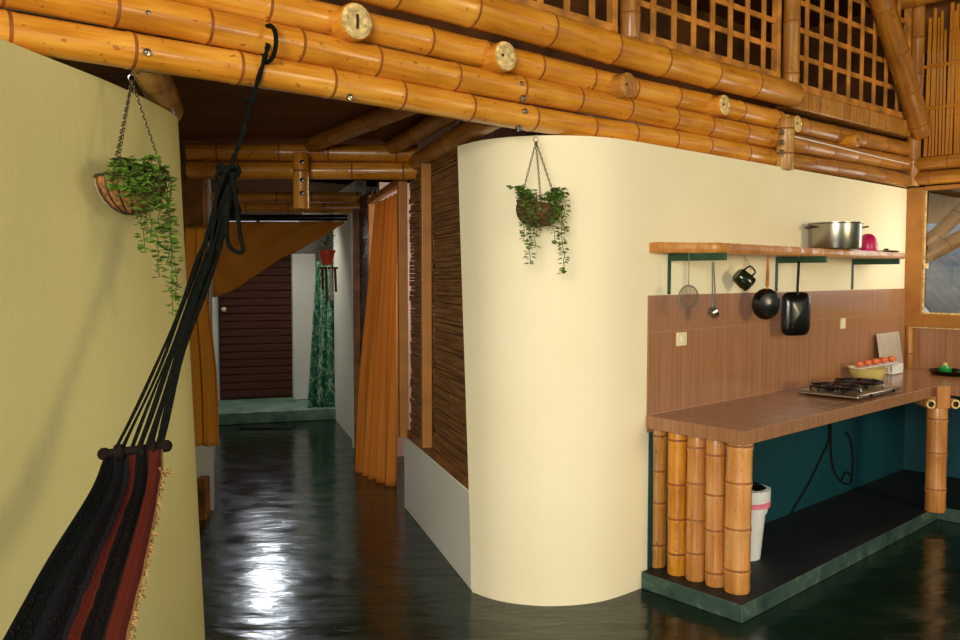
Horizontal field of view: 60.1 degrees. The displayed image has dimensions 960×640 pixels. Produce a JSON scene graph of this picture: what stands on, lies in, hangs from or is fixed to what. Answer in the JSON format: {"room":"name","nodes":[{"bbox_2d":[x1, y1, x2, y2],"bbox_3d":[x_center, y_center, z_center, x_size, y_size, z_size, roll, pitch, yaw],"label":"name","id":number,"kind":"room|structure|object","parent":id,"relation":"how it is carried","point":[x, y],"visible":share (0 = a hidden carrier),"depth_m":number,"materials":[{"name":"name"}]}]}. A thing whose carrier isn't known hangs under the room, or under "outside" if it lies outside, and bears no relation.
{"room":"traditional dwelling","nodes":[
{"label":"traditional dwelling","id":0,"kind":"room"},
{"bbox_2d":[0,38,204,639],"bbox_3d":[-1.899,0.450,0.475,1.418,2.250,6.900,0,3,0],"label":"wall","id":1,"kind":"structure","parent":0,"point":[85,321],"depth_m":2.62,"materials":[{"name":"yellow paint"}]},
{"bbox_2d":[132,70,182,120],"bbox_3d":[-1.231,-0.891,3.177,0.130,0.143,0.833,-1,3,-16],"label":"pole","id":2,"kind":"object","parent":1,"relation":"on","point":[160,89],"visible":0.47,"depth_m":3.03,"materials":[{"name":"brown wood"}]},
{"bbox_2d":[195,179,214,509],"bbox_3d":[-2.421,-0.046,7.321,0.120,2.500,3.670,-1,3,-17],"label":"wall","id":3,"kind":"structure","parent":0,"point":[205,456],"depth_m":5.63,"materials":[{"name":"white paint"}]},
{"bbox_2d":[180,141,208,301],"bbox_3d":[-1.871,-0.406,5.461,0.145,1.520,0.090,0,3,0],"label":"wooden post","id":4,"kind":"object","parent":3,"relation":"attached to","point":[194,191],"visible":0.38,"depth_m":5.40,"materials":[{"name":"brown wood"}]},
{"bbox_2d":[184,225,207,228],"bbox_3d":[-1.795,-0.569,5.077,0.183,0.054,0.733,-2,4,-29],"label":"curtain rod","id":5,"kind":"object","parent":4,"relation":"attached to","point":[185,226],"visible":0.5,"depth_m":4.80,"materials":[{"name":"brown wood"}]},
{"bbox_2d":[185,228,218,446],"bbox_3d":[-1.617,0.107,4.817,0.180,1.281,0.042,-3,4,-44],"label":"curtain","id":6,"kind":"object","parent":5,"relation":"hanging from","point":[202,351],"visible":0.62,"depth_m":4.82,"materials":[{"name":"fabric"}]},
{"bbox_2d":[212,221,344,296],"bbox_3d":[-1.841,-0.545,7.443,1.248,0.681,0.083,0,3,-5],"label":"curtain","id":7,"kind":"object","parent":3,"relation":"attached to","point":[266,242],"visible":0.86,"depth_m":7.43,"materials":[{"name":"fabric"}]},
{"bbox_2d":[211,202,359,212],"bbox_3d":[-1.750,-1.017,7.518,1.340,0.098,0.094,0,3,-2],"label":"pole","id":8,"kind":"object","parent":3,"relation":"attached to","point":[246,207],"visible":0.79,"depth_m":7.49,"materials":[{"name":"orange wood"}]},
{"bbox_2d":[211,192,360,202],"bbox_3d":[-1.750,-1.111,7.511,1.340,0.099,0.095,0,3,-2],"label":"pole","id":9,"kind":"object","parent":8,"relation":"on","point":[242,196],"visible":0.75,"depth_m":7.48,"materials":[{"name":"orange wood"}]},
{"bbox_2d":[230,215,347,220],"bbox_3d":[-1.828,-0.919,7.461,1.264,0.062,0.056,0,3,-4],"label":"curtain rod","id":10,"kind":"object","parent":3,"relation":"attached to","point":[242,217],"visible":0.66,"depth_m":7.45,"materials":[{"name":"black metal"}]},
{"bbox_2d":[213,202,333,399],"bbox_3d":[-2.507,-0.188,9.948,2.200,2.500,0.100,-1,3,-17],"label":"wall","id":11,"kind":"structure","parent":0,"point":[216,313],"depth_m":9.76,"materials":[{"name":"white paint"}]},
{"bbox_2d":[218,252,295,399],"bbox_3d":[-2.621,0.039,9.825,0.900,1.800,0.129,-1,3,-17],"label":"door","id":12,"kind":"structure","parent":11,"relation":"in","point":[255,318],"depth_m":9.83,"materials":[{"name":"brown wood"}]},
{"bbox_2d":[218,397,335,424],"bbox_3d":[-2.386,1.016,9.632,1.800,0.130,1.300,-1,3,-17],"label":"step","id":13,"kind":"structure","parent":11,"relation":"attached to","point":[264,410],"depth_m":9.11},
{"bbox_2d":[291,254,315,399],"bbox_3d":[-2.089,0.077,9.853,0.270,1.720,0.180,-1,3,-17],"label":"column","id":14,"kind":"structure","parent":13,"relation":"on","point":[303,266],"depth_m":9.76,"materials":[{"name":"paint"}]},
{"bbox_2d":[307,262,334,407],"bbox_3d":[-1.755,0.172,9.198,0.337,1.626,0.082,0,3,-9],"label":"curtain","id":15,"kind":"object","parent":13,"relation":"on","point":[321,388],"visible":0.8,"depth_m":9.20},
{"bbox_2d":[296,202,331,253],"bbox_3d":[-1.892,-1.051,9.413,0.320,0.577,0.911,-1,3,-17],"label":"panel","id":16,"kind":"object","parent":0,"point":[312,248],"visible":0.21,"depth_m":9.71,"materials":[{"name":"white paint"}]},
{"bbox_2d":[333,180,365,438],"bbox_3d":[-1.332,-0.107,8.454,0.100,2.500,1.560,-1,3,-17],"label":"wall","id":17,"kind":"structure","parent":0,"point":[342,345],"depth_m":8.48,"materials":[{"name":"white paint"}]},
{"bbox_2d":[318,234,337,264],"bbox_3d":[-1.509,-0.721,8.184,0.202,0.356,0.208,0,3,0],"label":"flower pot","id":18,"kind":"object","parent":17,"relation":"hanging from","point":[326,256],"visible":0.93,"depth_m":8.13,"materials":[{"name":"ceramic"}]},
{"bbox_2d":[319,267,337,301],"bbox_3d":[-1.476,-0.346,8.093,0.185,0.342,0.024,0,3,0],"label":"wind chime","id":19,"kind":"object","parent":18,"relation":"hanging from","point":[321,268],"visible":1,"depth_m":8.08,"materials":[{"name":"red wood"}]},
{"bbox_2d":[377,182,414,455],"bbox_3d":[-0.264,-0.004,7.464,1.300,2.400,0.100,-1,3,-17],"label":"wall","id":20,"kind":"structure","parent":0,"point":[400,443],"depth_m":7.30,"materials":[{"name":"paint"}]},
{"bbox_2d":[5,9,814,202],"bbox_3d":[-0.122,-1.282,6.853,6.949,0.080,8.452,-1,3,-16],"label":"ceiling","id":21,"kind":"structure","parent":0,"point":[213,111],"depth_m":4.62,"materials":[{"name":"wood"}]},
{"bbox_2d":[304,107,416,151],"bbox_3d":[-0.665,-1.080,4.601,0.109,0.107,1.642,-2,4,-30],"label":"joist","id":22,"kind":"object","parent":21,"relation":"attached to","point":[374,119],"visible":0.64,"depth_m":4.57,"materials":[{"name":"brown wood"}]},
{"bbox_2d":[383,115,456,153],"bbox_3d":[-0.316,-1.074,4.659,0.108,0.107,1.702,-1,3,-20],"label":"joist","id":23,"kind":"object","parent":21,"relation":"attached to","point":[428,125],"visible":0.69,"depth_m":4.67,"materials":[{"name":"brown wood"}]},
{"bbox_2d":[404,437,471,589],"bbox_3d":[-0.217,1.083,4.975,0.140,0.500,1.580,-1,3,-17],"label":"wall","id":24,"kind":"structure","parent":0,"point":[438,502],"depth_m":4.79,"materials":[{"name":"white paint"}]},
{"bbox_2d":[397,180,408,437],"bbox_3d":[-0.522,-0.083,5.609,0.060,1.760,0.065,-1,3,-17],"label":"wooden post","id":25,"kind":"object","parent":24,"relation":"on","point":[402,207],"visible":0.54,"depth_m":5.58,"materials":[{"name":"brown wood"}]},
{"bbox_2d":[407,429,468,489],"bbox_3d":[-0.248,0.808,4.919,0.045,0.055,1.500,-1,3,-17],"label":"rail","id":26,"kind":"object","parent":24,"relation":"on","point":[452,469],"visible":0.64,"depth_m":4.75,"materials":[{"name":"brown wood"}]},
{"bbox_2d":[409,163,438,446],"bbox_3d":[-0.359,-0.087,5.298,0.059,1.800,0.600,-1,3,-17],"label":"panel","id":27,"kind":"object","parent":26,"relation":"on","point":[415,262],"visible":0.52,"depth_m":5.39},
{"bbox_2d":[420,163,431,447],"bbox_3d":[-0.322,-0.079,4.974,0.060,1.700,0.045,-1,3,-17],"label":"batten","id":28,"kind":"object","parent":26,"relation":"on","point":[425,168],"visible":1,"depth_m":4.95,"materials":[{"name":"brown wood"}]},
{"bbox_2d":[432,137,483,474],"bbox_3d":[-0.134,-0.048,4.583,0.060,1.800,0.820,-1,3,-17],"label":"panel","id":29,"kind":"object","parent":26,"relation":"on","point":[449,421],"visible":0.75,"depth_m":4.64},
{"bbox_2d":[407,121,500,170],"bbox_3d":[-0.186,-0.983,4.653,0.127,0.132,1.800,-1,3,-17],"label":"pole","id":30,"kind":"object","parent":29,"relation":"on","point":[465,132],"visible":0.55,"depth_m":4.42,"materials":[{"name":"brown wood"}]},
{"bbox_2d":[186,161,416,179],"bbox_3d":[-1.133,-0.961,5.343,1.465,0.122,0.118,0,3,-4],"label":"pole","id":31,"kind":"object","parent":30,"relation":"attached to","point":[194,169],"visible":0.75,"depth_m":5.30,"materials":[{"name":"orange wood"}]},
{"bbox_2d":[292,152,308,209],"bbox_3d":[-1.121,-0.870,5.195,0.105,0.348,0.110,0,3,0],"label":"block","id":32,"kind":"object","parent":31,"relation":"attached to","point":[300,172],"visible":1,"depth_m":5.16,"materials":[{"name":"orange wood"}]},
{"bbox_2d":[185,143,417,161],"bbox_3d":[-1.133,-1.076,5.338,1.465,0.120,0.118,0,3,-3],"label":"pole","id":33,"kind":"object","parent":31,"relation":"on","point":[194,151],"visible":0.83,"depth_m":5.29,"materials":[{"name":"orange wood"}]},
{"bbox_2d":[317,0,773,108],"bbox_3d":[-0.273,-2.052,5.987,8.900,1.550,0.100,-3,4,-40],"label":"wall","id":34,"kind":"structure","parent":0,"point":[663,22],"depth_m":7.39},
{"bbox_2d":[199,419,959,639],"bbox_3d":[0.500,1.447,3.984,10.200,0.120,14.200,0,3,0],"label":"floor","id":35,"kind":"structure","parent":0,"point":[296,543],"depth_m":4.30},
{"bbox_2d":[197,476,209,519],"bbox_3d":[-1.824,1.171,5.471,0.055,0.270,0.100,0,3,0],"label":"wooden block","id":36,"kind":"object","parent":35,"relation":"on","point":[203,482],"visible":0.86,"depth_m":5.43,"materials":[{"name":"brown wood"}]},
{"bbox_2d":[239,424,296,428],"bbox_3d":[-2.230,1.121,8.738,0.550,0.012,0.220,0,3,0],"label":"doormat","id":37,"kind":"object","parent":35,"relation":"on","point":[245,426],"visible":1,"depth_m":8.70,"materials":[{"name":"black fabric"}]},
{"bbox_2d":[350,213,353,447],"bbox_3d":[-1.153,0.086,7.661,0.060,2.200,0.070,-1,3,-17],"label":"wooden post","id":38,"kind":"object","parent":35,"relation":"on","point":[350,213],"visible":0.34,"depth_m":7.64,"materials":[{"name":"white paint"}]},
{"bbox_2d":[352,208,360,449],"bbox_3d":[-1.123,0.091,7.565,0.060,2.200,0.050,-1,3,-17],"label":"wooden post","id":39,"kind":"object","parent":35,"relation":"on","point":[355,213],"visible":0.74,"depth_m":7.53,"materials":[{"name":"brown wood"}]},
{"bbox_2d":[367,195,374,277],"bbox_3d":[-0.890,0.104,6.862,0.060,2.250,0.060,-1,3,-17],"label":"wooden post","id":40,"kind":"object","parent":35,"relation":"on","point":[370,207],"visible":0.24,"depth_m":6.79,"materials":[{"name":"brown wood"}]},
{"bbox_2d":[367,180,396,204],"bbox_3d":[-0.711,-0.957,6.200,0.050,0.090,1.300,-1,3,-17],"label":"lintel","id":41,"kind":"object","parent":40,"relation":"attached to","point":[391,187],"visible":0.76,"depth_m":6.16,"materials":[{"name":"brown wood"}]},
{"bbox_2d":[355,194,397,486],"bbox_3d":[-0.758,0.176,6.363,0.117,2.216,0.936,-2,4,-30],"label":"curtain","id":42,"kind":"object","parent":41,"relation":"hanging from","point":[377,407],"visible":0.94,"depth_m":6.36,"materials":[{"name":"orange fabric"}]},
{"bbox_2d":[652,430,667,567],"bbox_3d":[0.919,0.912,4.312,0.106,0.736,0.110,0,3,0],"label":"bamboo post","id":43,"kind":"object","parent":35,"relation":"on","point":[659,437],"visible":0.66,"depth_m":4.27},
{"bbox_2d":[667,432,686,575],"bbox_3d":[0.997,0.918,4.197,0.103,0.736,0.104,2,4,36],"label":"bamboo post","id":44,"kind":"object","parent":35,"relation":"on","point":[677,443],"visible":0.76,"depth_m":4.16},
{"bbox_2d":[685,436,705,581],"bbox_3d":[1.073,0.922,4.122,0.102,0.736,0.105,0,3,0],"label":"bamboo post","id":45,"kind":"object","parent":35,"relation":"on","point":[696,447],"visible":0.81,"depth_m":4.08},
{"bbox_2d":[704,439,725,587],"bbox_3d":[1.146,0.927,4.044,0.104,0.736,0.101,2,3,26],"label":"bamboo post","id":46,"kind":"object","parent":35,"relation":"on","point":[715,452],"visible":0.8,"depth_m":4.01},
{"bbox_2d":[723,443,753,594],"bbox_3d":[1.232,0.931,3.962,0.132,0.736,0.133,0,3,0],"label":"bamboo post","id":47,"kind":"object","parent":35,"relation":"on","point":[738,482],"visible":0.86,"depth_m":3.92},
{"bbox_2d":[641,469,959,622],"bbox_3d":[2.825,1.313,4.521,3.360,0.088,2.277,-3,4,-42],"label":"plinth","id":48,"kind":"object","parent":35,"relation":"on","point":[801,549],"visible":0.9,"depth_m":4.77,"materials":[{"name":"green concrete"}]},
{"bbox_2d":[751,482,770,560],"bbox_3d":[1.430,1.074,4.450,0.246,0.395,0.244,0,3,0],"label":"waste bin","id":49,"kind":"object","parent":48,"relation":"on","point":[761,493],"visible":0.37,"depth_m":4.37,"materials":[{"name":"white plastic"}]},
{"bbox_2d":[913,386,959,512],"bbox_3d":[2.918,0.819,5.325,0.221,0.812,0.170,0,3,0],"label":"bamboo post","id":50,"kind":"object","parent":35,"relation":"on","point":[936,453],"visible":0.96,"depth_m":5.26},
{"bbox_2d":[646,367,959,445],"bbox_3d":[2.828,0.503,4.480,3.349,0.066,2.276,-3,4,-42],"label":"countertop","id":51,"kind":"structure","parent":50,"relation":"on","point":[744,421],"depth_m":4.40,"materials":[{"name":"wood"}]},
{"bbox_2d":[796,377,901,399],"bbox_3d":[2.245,0.405,5.024,0.623,0.057,0.382,-3,4,-42],"label":"gas stove","id":52,"kind":"object","parent":51,"relation":"on","point":[847,387],"visible":1,"depth_m":4.92,"materials":[{"name":"metal"}]},
{"bbox_2d":[852,361,902,374],"bbox_3d":[2.759,0.348,5.810,0.742,0.090,0.152,-3,4,-42],"label":"dish rack","id":53,"kind":"object","parent":51,"relation":"on","point":[896,367],"visible":0.55,"depth_m":5.92,"materials":[{"name":"white plastic"}]},
{"bbox_2d":[852,361,897,368],"bbox_3d":[2.729,0.311,5.727,0.589,0.006,0.070,-3,4,-42],"label":"tray","id":54,"kind":"object","parent":53,"relation":"on","point":[888,363],"depth_m":5.73,"materials":[{"name":"white plastic"}]},
{"bbox_2d":[882,363,902,374],"bbox_3d":[2.958,0.347,6.008,0.180,0.070,0.130,-3,4,-42],"label":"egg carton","id":55,"kind":"object","parent":53,"relation":"on","point":[896,368],"depth_m":5.95,"materials":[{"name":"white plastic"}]},
{"bbox_2d":[876,331,903,371],"bbox_3d":[3.022,0.237,6.112,0.433,0.288,0.055,-3,4,-44],"label":"cutting board","id":56,"kind":"object","parent":51,"relation":"on","point":[888,343],"visible":0.71,"depth_m":6.11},
{"bbox_2d":[905,326,913,367],"bbox_3d":[3.301,-0.320,6.359,0.066,1.373,0.068,2,4,36],"label":"post","id":57,"kind":"object","parent":51,"relation":"on","point":[909,331],"visible":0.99,"depth_m":6.37,"materials":[{"name":"brown wood"}]},
{"bbox_2d":[457,135,906,605],"bbox_3d":[1.723,0.194,5.150,4.058,2.255,0.625,-2,4,-34],"label":"wall","id":58,"kind":"structure","parent":0,"point":[556,364],"depth_m":4.05,"materials":[{"name":"beige paint"}]},
{"bbox_2d":[0,9,776,165],"bbox_3d":[-0.146,-0.905,3.469,5.183,0.161,0.139,-3,4,-40],"label":"bamboo pole","id":59,"kind":"object","parent":58,"relation":"on","point":[47,37],"visible":0.86,"depth_m":3.04,"materials":[{"name":"wood"}]},
{"bbox_2d":[93,70,183,315],"bbox_3d":[-1.124,-0.414,2.708,0.272,0.798,0.252,3,4,43],"label":"hanging planter","id":60,"kind":"object","parent":59,"relation":"hanging from","point":[126,190],"visible":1,"depth_m":2.66,"materials":[{"name":"metal"}]},
{"bbox_2d":[95,176,165,213],"bbox_3d":[-1.144,-0.406,2.724,0.216,0.124,0.216,0,3,0],"label":"basket","id":61,"kind":"object","parent":60,"relation":"on","point":[152,193],"depth_m":2.65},
{"bbox_2d":[3,23,278,639],"bbox_3d":[-1.028,0.156,0.438,0.560,2.102,5.142,0,3,6],"label":"hammock","id":62,"kind":"object","parent":59,"relation":"hanging from","point":[89,587],"visible":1,"depth_m":2.21,"materials":[{"name":"fabric"}]},
{"bbox_2d":[0,0,779,148],"bbox_3d":[-0.143,-1.022,3.459,5.183,0.131,0.134,-3,4,-40],"label":"bamboo pole","id":63,"kind":"object","parent":59,"relation":"on","point":[163,18],"visible":0.93,"depth_m":3.15,"materials":[{"name":"wood"}]},
{"bbox_2d":[170,0,785,128],"bbox_3d":[-0.149,-1.141,3.460,5.183,0.130,0.132,-3,4,-40],"label":"bamboo pole","id":64,"kind":"object","parent":63,"relation":"on","point":[316,16],"visible":0.71,"depth_m":3.45,"materials":[{"name":"wood"}]},
{"bbox_2d":[330,2,371,42],"bbox_3d":[-0.522,-1.106,3.139,0.136,0.136,0.226,-3,4,-40],"label":"stub","id":65,"kind":"object","parent":64,"relation":"attached to","point":[352,23],"visible":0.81,"depth_m":3.05,"materials":[{"name":"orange wood"}]},
{"bbox_2d":[480,41,516,73],"bbox_3d":[0.042,-1.127,3.611,0.128,0.128,0.226,-3,4,-40],"label":"stub","id":66,"kind":"object","parent":64,"relation":"attached to","point":[500,57],"visible":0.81,"depth_m":3.52,"materials":[{"name":"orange wood"}]},
{"bbox_2d":[352,0,803,106],"bbox_3d":[0.068,-1.294,3.544,4.833,0.166,0.168,-3,4,-40],"label":"bamboo pole","id":67,"kind":"object","parent":64,"relation":"on","point":[504,18],"visible":1,"depth_m":3.87,"materials":[{"name":"wood"}]},
{"bbox_2d":[510,0,617,31],"bbox_3d":[0.136,-1.943,3.650,1.390,1.115,0.050,-3,4,-40],"label":"lattice screen","id":68,"kind":"object","parent":67,"relation":"on","point":[612,5],"visible":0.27,"depth_m":3.97,"materials":[{"name":"orange wood"}]},
{"bbox_2d":[620,0,640,38],"bbox_3d":[0.746,-2.059,4.090,0.106,1.330,0.110,0,3,0],"label":"post","id":69,"kind":"object","parent":67,"relation":"on","point":[630,12],"visible":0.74,"depth_m":4.08,"materials":[{"name":"brown wood"}]},
{"bbox_2d":[640,0,781,77],"bbox_3d":[1.291,-1.995,4.618,1.388,1.115,0.050,-3,4,-40],"label":"lattice screen","id":70,"kind":"object","parent":67,"relation":"on","point":[775,46],"visible":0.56,"depth_m":4.73,"materials":[{"name":"orange wood"}]},
{"bbox_2d":[782,0,800,82],"bbox_3d":[1.909,-2.057,5.070,0.107,1.440,0.109,-2,4,-34],"label":"post","id":71,"kind":"object","parent":67,"relation":"on","point":[790,67],"visible":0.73,"depth_m":5.05,"materials":[{"name":"brown wood"}]},
{"bbox_2d":[608,72,636,99],"bbox_3d":[0.657,-1.150,4.127,0.124,0.124,0.226,-3,4,-40],"label":"stub","id":72,"kind":"object","parent":64,"relation":"attached to","point":[623,86],"visible":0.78,"depth_m":4.04,"materials":[{"name":"brown wood"}]},
{"bbox_2d":[704,95,730,116],"bbox_3d":[1.279,-1.187,4.648,0.113,0.113,0.226,-3,4,-40],"label":"stub","id":73,"kind":"object","parent":64,"relation":"attached to","point":[719,105],"visible":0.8,"depth_m":4.56,"materials":[{"name":"orange wood"}]},
{"bbox_2d":[506,135,571,273],"bbox_3d":[0.278,-0.524,3.751,0.266,0.635,0.273,-2,4,-28],"label":"hanging planter","id":74,"kind":"object","parent":59,"relation":"hanging from","point":[534,213],"visible":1,"depth_m":3.70,"materials":[{"name":"plant"}]},
{"bbox_2d":[517,202,561,226],"bbox_3d":[0.273,-0.482,3.779,0.209,0.121,0.216,0,3,0],"label":"basket","id":75,"kind":"object","parent":74,"relation":"on","point":[546,210],"depth_m":3.69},
{"bbox_2d":[775,118,794,170],"bbox_3d":[1.847,-1.066,5.011,0.115,0.306,0.213,1,3,12],"label":"block","id":76,"kind":"object","parent":59,"relation":"attached to","point":[785,127],"visible":0.91,"depth_m":5.01,"materials":[{"name":"brown wood"}]},
{"bbox_2d":[646,289,905,432],"bbox_3d":[2.078,0.164,5.313,3.320,0.697,0.009,-3,4,-42],"label":"backsplash","id":77,"kind":"structure","parent":58,"relation":"attached to","point":[736,354],"depth_m":4.85,"materials":[{"name":"brown tile"}]},
{"bbox_2d":[647,404,904,568],"bbox_3d":[2.085,0.911,5.361,3.300,0.800,0.006,-3,4,-42],"label":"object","id":78,"kind":"structure","parent":58,"relation":"attached to","point":[786,464],"depth_m":5.54,"materials":[{"name":"teal paint"}]},
{"bbox_2d":[650,242,905,293],"bbox_3d":[1.951,-0.301,4.953,2.662,0.265,0.331,-3,4,-42],"label":"wall shelf","id":79,"kind":"object","parent":58,"relation":"attached to","point":[698,251],"visible":1,"depth_m":4.57,"materials":[{"name":"brown wood"}]},
{"bbox_2d":[678,252,698,308],"bbox_3d":[1.037,-0.195,4.134,0.103,0.281,0.024,0,3,0],"label":"strainer","id":80,"kind":"object","parent":79,"relation":"hanging from","point":[681,289],"visible":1,"depth_m":4.14,"materials":[{"name":"metal"}]},
{"bbox_2d":[680,286,696,307],"bbox_3d":[1.037,-0.115,4.140,0.098,0.115,0.022,0,3,0],"label":"wire bowl","id":81,"kind":"object","parent":80,"relation":"on","point":[681,290],"depth_m":4.14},
{"bbox_2d":[733,256,755,290],"bbox_3d":[1.467,-0.261,4.600,0.131,0.202,0.096,0,3,0],"label":"enamel mug","id":82,"kind":"object","parent":79,"relation":"hanging from","point":[743,279],"visible":1,"depth_m":4.57,"materials":[{"name":"metal"}]},
{"bbox_2d":[752,257,779,319],"bbox_3d":[1.624,-0.183,4.673,0.178,0.364,0.051,-1,3,-15],"label":"frying pan","id":83,"kind":"object","parent":79,"relation":"hanging from","point":[766,302],"visible":1,"depth_m":4.67,"materials":[{"name":"black metal"}]},
{"bbox_2d":[781,260,810,335],"bbox_3d":[1.885,-0.142,4.917,0.192,0.473,0.049,-1,3,-15],"label":"frying pan","id":84,"kind":"object","parent":79,"relation":"hanging from","point":[795,306],"visible":1,"depth_m":4.91,"materials":[{"name":"black metal"}]},
{"bbox_2d":[804,221,868,249],"bbox_3d":[2.216,-0.524,5.189,0.344,0.165,0.321,-2,4,-37],"label":"stock pot","id":85,"kind":"object","parent":79,"relation":"on","point":[847,235],"visible":0.9,"depth_m":5.07,"materials":[{"name":"metal"}]},
{"bbox_2d":[858,234,877,250],"bbox_3d":[2.602,-0.520,5.569,0.124,0.118,0.124,0,3,0],"label":"plastic bowl","id":86,"kind":"object","parent":79,"relation":"on","point":[869,242],"visible":0.73,"depth_m":5.52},
{"bbox_2d":[790,424,853,514],"bbox_3d":[2.275,0.979,5.521,0.954,0.559,0.012,-3,4,-42],"label":"gas hose","id":87,"kind":"object","parent":58,"relation":"attached to","point":[829,425],"visible":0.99,"depth_m":5.59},
{"bbox_2d":[794,153,911,187],"bbox_3d":[2.559,-1.032,5.742,1.748,0.119,0.117,-3,4,-40],"label":"bamboo pole","id":88,"kind":"object","parent":58,"relation":"on","point":[831,167],"visible":0.8,"depth_m":5.67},
{"bbox_2d":[794,134,912,171],"bbox_3d":[2.572,-1.144,5.735,1.768,0.125,0.120,-3,4,-40],"label":"bamboo pole","id":89,"kind":"object","parent":88,"relation":"on","point":[801,146],"visible":0.77,"depth_m":5.62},
{"bbox_2d":[785,114,911,156],"bbox_3d":[2.566,-1.260,5.736,1.768,0.124,0.120,-3,4,-40],"label":"bamboo pole","id":90,"kind":"object","parent":89,"relation":"on","point":[810,128],"visible":0.73,"depth_m":5.65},
{"bbox_2d":[775,92,910,138],"bbox_3d":[2.570,-1.407,5.731,1.817,0.120,0.100,-3,4,-40],"label":"beam","id":91,"kind":"structure","parent":90,"relation":"on","point":[811,105],"depth_m":5.62,"materials":[{"name":"brown wood"}]},
{"bbox_2d":[799,0,911,118],"bbox_3d":[2.573,-2.039,5.693,1.678,1.143,0.050,-3,4,-40],"label":"lattice screen","id":92,"kind":"object","parent":91,"relation":"on","point":[907,20],"visible":0.48,"depth_m":5.63,"materials":[{"name":"orange wood"}]},
{"bbox_2d":[868,0,932,139],"bbox_3d":[2.812,-2.123,5.764,1.423,1.602,0.168,-3,4,-40],"label":"leaning pole","id":93,"kind":"object","parent":91,"relation":"on","point":[885,13],"visible":0.99,"depth_m":5.90,"materials":[{"name":"brown wood"}]},
{"bbox_2d":[903,396,959,477],"bbox_3d":[4.108,0.899,5.580,0.006,0.800,2.400,-3,4,-42],"label":"trim","id":94,"kind":"structure","parent":58,"relation":"attached to","point":[915,415],"depth_m":6.37,"materials":[{"name":"teal paint"}]},
{"bbox_2d":[904,184,959,327],"bbox_3d":[3.758,-0.454,5.845,0.072,1.055,1.430,-3,4,-42],"label":"window","id":95,"kind":"structure","parent":58,"relation":"in","point":[916,214],"depth_m":6.28,"materials":[{"name":"brown wood"}]},
{"bbox_2d":[913,326,959,329],"bbox_3d":[4.102,0.096,5.538,0.075,0.018,2.350,-3,4,-42],"label":"trim","id":96,"kind":"structure","parent":58,"relation":"attached to","point":[913,326],"depth_m":6.23,"materials":[{"name":"brown wood"}]},
{"bbox_3d":[4.297,-1.335,5.227,0.134,2.900,0.129,0,3,0],"label":"window post","id":97,"kind":"object","parent":96,"relation":"on","visible":0},
{"bbox_2d":[914,168,959,184],"bbox_3d":[4.080,-1.021,5.438,0.112,0.114,2.381,-3,4,-43],"label":"pole","id":98,"kind":"object","parent":97,"relation":"attached to","point":[930,177],"visible":0.8,"depth_m":6.13,"materials":[{"name":"brown wood"}]},
{"bbox_2d":[906,5,925,186],"bbox_3d":[3.279,-1.925,6.236,0.112,1.830,0.107,1,3,23],"label":"post","id":99,"kind":"object","parent":98,"relation":"on","point":[918,13],"visible":0.61,"depth_m":6.20,"materials":[{"name":"brown wood"}]},
{"bbox_2d":[914,153,959,170],"bbox_3d":[4.081,-1.130,5.432,0.115,0.112,2.380,-3,4,-43],"label":"pole","id":100,"kind":"object","parent":98,"relation":"on","point":[948,161],"visible":0.81,"depth_m":6.12,"materials":[{"name":"brown wood"}]},
{"bbox_2d":[923,2,959,156],"bbox_3d":[3.771,-1.746,5.719,0.029,1.107,1.370,-3,4,-42],"label":"screen","id":101,"kind":"object","parent":100,"relation":"on","point":[954,40],"visible":0.94,"depth_m":6.11,"materials":[{"name":"orange wood"}]},
{"bbox_2d":[913,328,959,368],"bbox_3d":[4.106,0.298,5.547,0.009,0.405,2.400,-3,4,-42],"label":"trim","id":102,"kind":"structure","parent":58,"relation":"attached to","point":[932,348],"depth_m":6.27,"materials":[{"name":"wood"}]},
{"bbox_2d":[677,0,870,34],"bbox_3d":[0.850,-2.768,3.956,10.700,0.100,13.800,0,3,0],"label":"ceiling","id":103,"kind":"structure","parent":0,"point":[721,11],"depth_m":7.88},
{"bbox_2d":[774,10,959,198],"bbox_3d":[3.740,-2.038,8.053,0.100,1.800,1.900,-3,4,-40],"label":"wall","id":104,"kind":"structure","parent":0,"point":[813,71],"depth_m":8.05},
{"bbox_2d":[924,0,959,54],"bbox_3d":[4.214,-2.426,5.497,0.040,0.850,2.400,-3,4,-42],"label":"wall","id":105,"kind":"structure","parent":0,"point":[945,5],"depth_m":6.29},
{"bbox_3d":[-0.944,0.996,7.314,0.355,0.420,0.799,0,3,0],"label":"wall","id":106,"kind":"structure","parent":0,"visible":0},
{"bbox_2d":[358,190,377,360],"bbox_3d":[-0.976,-0.152,7.252,0.060,1.880,0.700,-1,3,-17],"label":"panel","id":107,"kind":"object","parent":106,"relation":"on","point":[362,200],"visible":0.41,"depth_m":7.34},
{"label":"outside","id":108,"kind":"structure","parent":0,"visible":0},
{"bbox_2d":[924,223,959,312],"bbox_3d":[9.971,-0.844,10.506,9.148,1.507,4.620,1,3,16],"label":"roof","id":109,"kind":"structure","parent":108,"point":[942,277],"depth_m":10.38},
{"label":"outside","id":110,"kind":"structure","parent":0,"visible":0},
{"bbox_2d":[926,203,959,250],"bbox_3d":[4.787,-1.123,8.151,0.902,0.880,0.153,0,3,0],"label":"brace","id":111,"kind":"object","parent":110,"point":[951,220],"visible":0.82,"depth_m":8.11,"materials":[{"name":"beige wood"}]},
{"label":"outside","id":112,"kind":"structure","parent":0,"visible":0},
{"bbox_2d":[926,230,959,262],"bbox_3d":[4.956,-0.867,8.465,0.954,0.597,0.172,0,3,0],"label":"brace","id":113,"kind":"object","parent":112,"point":[951,242],"visible":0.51,"depth_m":8.40,"materials":[{"name":"beige wood"}]},
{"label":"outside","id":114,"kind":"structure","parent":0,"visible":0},
{"bbox_2d":[927,197,959,223],"bbox_3d":[6.050,-1.805,8.365,3.732,1.600,0.095,1,3,19],"label":"screen","id":115,"kind":"object","parent":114,"point":[937,209],"visible":0.02,"depth_m":8.76,"materials":[{"name":"beige wood"}]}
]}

